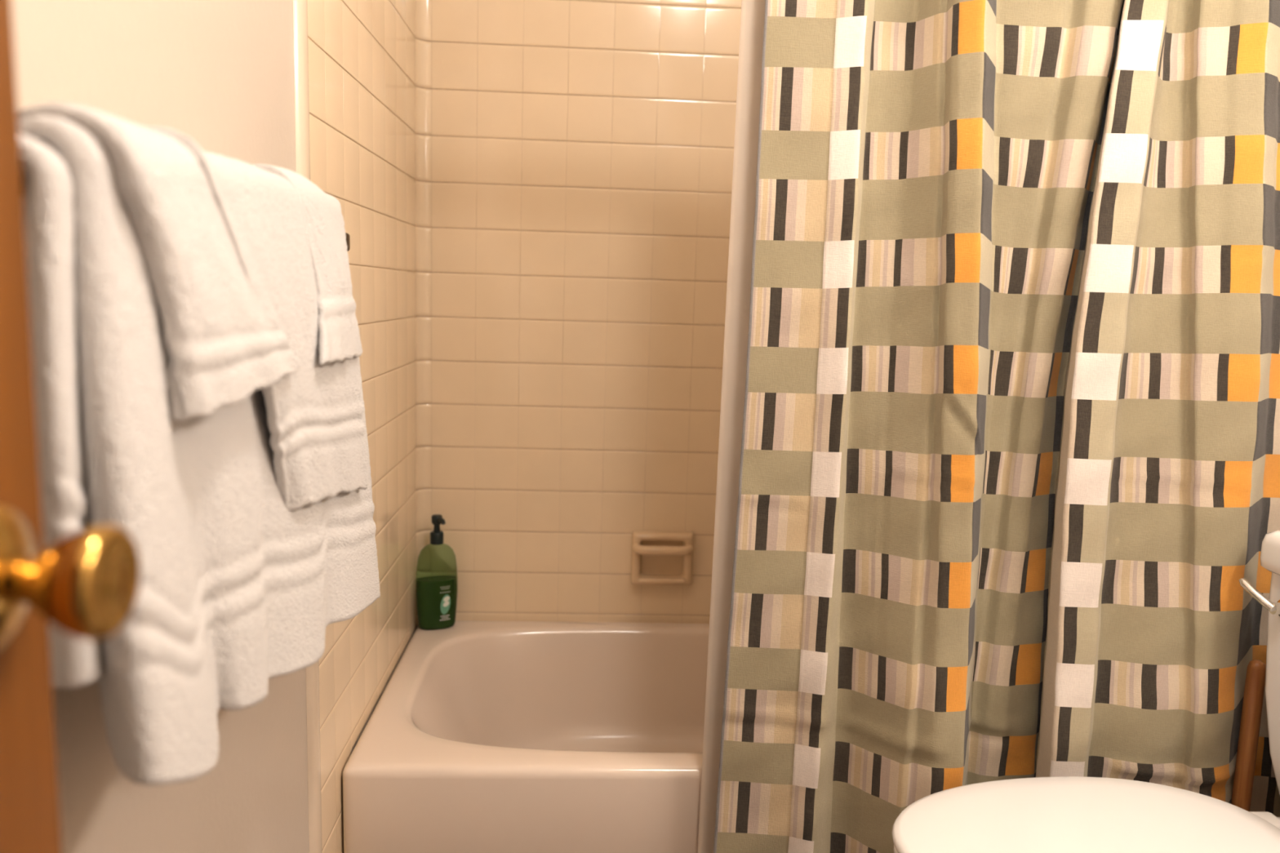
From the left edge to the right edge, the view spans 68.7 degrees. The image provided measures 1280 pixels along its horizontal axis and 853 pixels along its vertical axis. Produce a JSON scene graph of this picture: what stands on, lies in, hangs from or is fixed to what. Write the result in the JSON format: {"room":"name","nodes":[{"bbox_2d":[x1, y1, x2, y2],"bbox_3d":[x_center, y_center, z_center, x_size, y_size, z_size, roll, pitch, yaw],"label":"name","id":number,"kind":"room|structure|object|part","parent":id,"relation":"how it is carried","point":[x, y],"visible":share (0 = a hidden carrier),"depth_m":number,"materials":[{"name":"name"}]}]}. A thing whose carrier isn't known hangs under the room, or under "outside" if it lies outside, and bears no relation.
{"room":"bathroom","nodes":[
{"label":"bathroom","id":0,"kind":"room"},
{"bbox_2d":[0,0,140,852],"bbox_3d":[-0.283,0.200,0.130,0.097,2.008,0.760,1,8,-3],"label":"door","id":1,"kind":"structure","parent":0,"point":[86,584],"depth_m":0.46,"materials":[{"name":"brown wood"}]},
{"bbox_3d":[-0.275,0.073,0.444,0.052,0.055,0.055,1,8,-3],"label":"knob","id":2,"kind":"part","parent":1,"relation":"part of","materials":[{"name":"gold metal"}]},
{"bbox_2d":[17,115,380,786],"bbox_3d":[-0.402,0.021,0.956,0.120,0.564,0.746,1,8,-3],"label":"bath towel","id":3,"kind":"object","parent":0,"point":[239,590],"visible":0.56,"depth_m":0.65,"materials":[{"name":"white fabric"}]},
{"bbox_2d":[11,0,417,852],"bbox_3d":[-0.531,-0.214,0.963,0.102,2.600,2.740,1,8,-3],"label":"wall","id":4,"kind":"structure","parent":0,"point":[219,74],"depth_m":1.31,"materials":[{"name":"paint"}]},
{"bbox_2d":[21,171,350,251],"bbox_3d":[-0.440,-0.210,0.955,0.084,0.048,0.819,1,8,-3],"label":"towel bar","id":5,"kind":"object","parent":4,"relation":"attached to","point":[348,237],"visible":0.07,"depth_m":1.34,"materials":[{"name":"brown metal"}]},
{"bbox_2d":[17,102,301,420],"bbox_3d":[-0.388,-0.126,0.764,0.141,0.216,0.301,1,8,-3],"label":"hand towel","id":6,"kind":"object","parent":5,"relation":"hanging from","point":[223,344],"visible":0.69,"depth_m":0.68,"materials":[{"name":"white fabric"}]},
{"bbox_2d":[146,126,368,511],"bbox_3d":[-0.408,-0.074,0.990,0.126,0.390,0.497,1,8,-3],"label":"hand towel","id":7,"kind":"object","parent":5,"relation":"hanging from","point":[315,412],"visible":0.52,"depth_m":0.96,"materials":[{"name":"white fabric"}]},
{"bbox_2d":[252,164,362,364],"bbox_3d":[-0.413,-0.187,1.103,0.139,0.217,0.209,1,8,-3],"label":"washcloth","id":8,"kind":"object","parent":5,"relation":"hanging from","point":[340,340],"visible":0.5,"depth_m":1.07,"materials":[{"name":"white fabric"}]},
{"bbox_2d":[292,0,322,852],"bbox_3d":[-0.508,0.001,1.437,0.010,2.042,0.044,1,8,-3],"label":"trim","id":9,"kind":"structure","parent":4,"relation":"attached to","point":[302,146],"depth_m":1.39,"materials":[{"name":"beige"}]},
{"bbox_3d":[0.390,-0.955,1.455,1.758,0.032,0.032,1,8,-3],"label":"curtain rod","id":10,"kind":"object","parent":4,"relation":"attached to","visible":0},
{"bbox_2d":[697,0,764,852],"bbox_3d":[0.681,-0.034,1.622,1.099,1.815,0.023,1,8,-3],"label":"liner","id":11,"kind":"object","parent":10,"relation":"hanging from","point":[753,11],"visible":0.04,"depth_m":1.60,"materials":[{"name":"beige plastic"}]},
{"bbox_2d":[713,0,1279,852],"bbox_3d":[0.687,0.012,1.528,1.066,1.879,0.171,1,8,-3],"label":"shower curtain","id":12,"kind":"object","parent":10,"relation":"hanging from","point":[1009,479],"visible":0.91,"depth_m":1.52,"materials":[{"name":"multicoloured fabric"}]},
{"bbox_2d":[431,0,742,623],"bbox_3d":[0.324,-0.394,2.417,1.960,2.600,0.102,1,8,-3],"label":"wall","id":13,"kind":"structure","parent":0,"point":[583,150],"depth_m":2.35,"materials":[{"name":"tile"}]},
{"bbox_2d":[414,0,431,626],"bbox_3d":[-0.540,-0.312,2.320,0.012,1.674,0.050,9,11,41],"label":"trim","id":14,"kind":"structure","parent":13,"relation":"attached to","point":[423,8],"depth_m":2.31,"materials":[{"name":"tile"}]},
{"bbox_2d":[630,530,693,585],"bbox_3d":[0.058,0.346,2.426,0.160,0.141,0.061,1,8,-3],"label":"soap dish","id":15,"kind":"object","parent":13,"relation":"attached to","point":[658,557],"visible":1,"depth_m":2.43,"materials":[{"name":"beige ceramic"}]},
{"bbox_3d":[0.353,1.144,1.204,1.960,0.100,2.940,1,8,-3],"label":"floor","id":16,"kind":"structure","parent":0,"visible":0},
{"bbox_2d":[342,620,709,852],"bbox_3d":[0.312,0.766,2.135,1.754,0.384,0.780,1,8,-3],"label":"bathtub","id":17,"kind":"object","parent":16,"relation":"on","point":[482,736],"visible":0.38,"depth_m":1.82,"materials":[{"name":"beige ceramic"}]},
{"bbox_2d":[415,514,457,630],"bbox_3d":[-0.512,0.365,2.361,0.104,0.291,0.065,-1,9,-18],"label":"pump bottle","id":18,"kind":"object","parent":17,"relation":"on","point":[437,579],"visible":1,"depth_m":2.34,"materials":[{"name":"green plastic"}]},
{"bbox_2d":[440,586,450,620],"bbox_3d":[-0.490,0.444,2.354,0.028,0.089,0.003,-3,9,-31],"label":"label","id":19,"kind":"object","parent":18,"relation":"attached to","point":[445,591],"depth_m":2.35,"materials":[{"name":"white"}]},
{"bbox_2d":[892,529,1279,852],"bbox_3d":[0.792,0.632,1.321,0.872,0.909,0.422,1,8,-3],"label":"toilet","id":20,"kind":"object","parent":16,"relation":"on","point":[1057,814],"visible":1,"depth_m":1.38,"materials":[{"name":"white ceramic"}]},
{"bbox_3d":[0.649,0.591,1.320,0.584,0.024,0.374,1,8,-3],"label":"lid","id":21,"kind":"part","parent":20,"relation":"part of","materials":[{"name":"white plastic"}]},
{"bbox_3d":[0.958,0.261,1.454,0.015,0.039,0.059,-2,9,-24],"label":"flush lever","id":22,"kind":"part","parent":20,"relation":"part of","materials":[{"name":"silver metal"}]},
{"bbox_3d":[1.112,0.222,1.279,0.257,0.066,0.422,1,8,-3],"label":"tank lid","id":23,"kind":"part","parent":20,"relation":"part of","materials":[{"name":"white ceramic"}]},
{"bbox_3d":[1.109,0.448,1.311,0.242,0.388,0.397,1,8,-3],"label":"tank","id":24,"kind":"part","parent":20,"relation":"part of","materials":[{"name":"white ceramic"}]},
{"bbox_3d":[0.978,0.279,1.433,0.020,0.028,0.028,1,8,-3],"label":"lever mount","id":25,"kind":"part","parent":20,"relation":"part of","materials":[{"name":"silver metal"}]},
{"bbox_2d":[1231,659,1266,811],"bbox_3d":[1.020,0.719,1.597,0.094,0.672,0.094,1,8,-3],"label":"plunger","id":26,"kind":"object","parent":16,"relation":"on","point":[1255,683],"visible":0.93,"depth_m":1.56,"materials":[{"name":"brown wood"}]}
]}

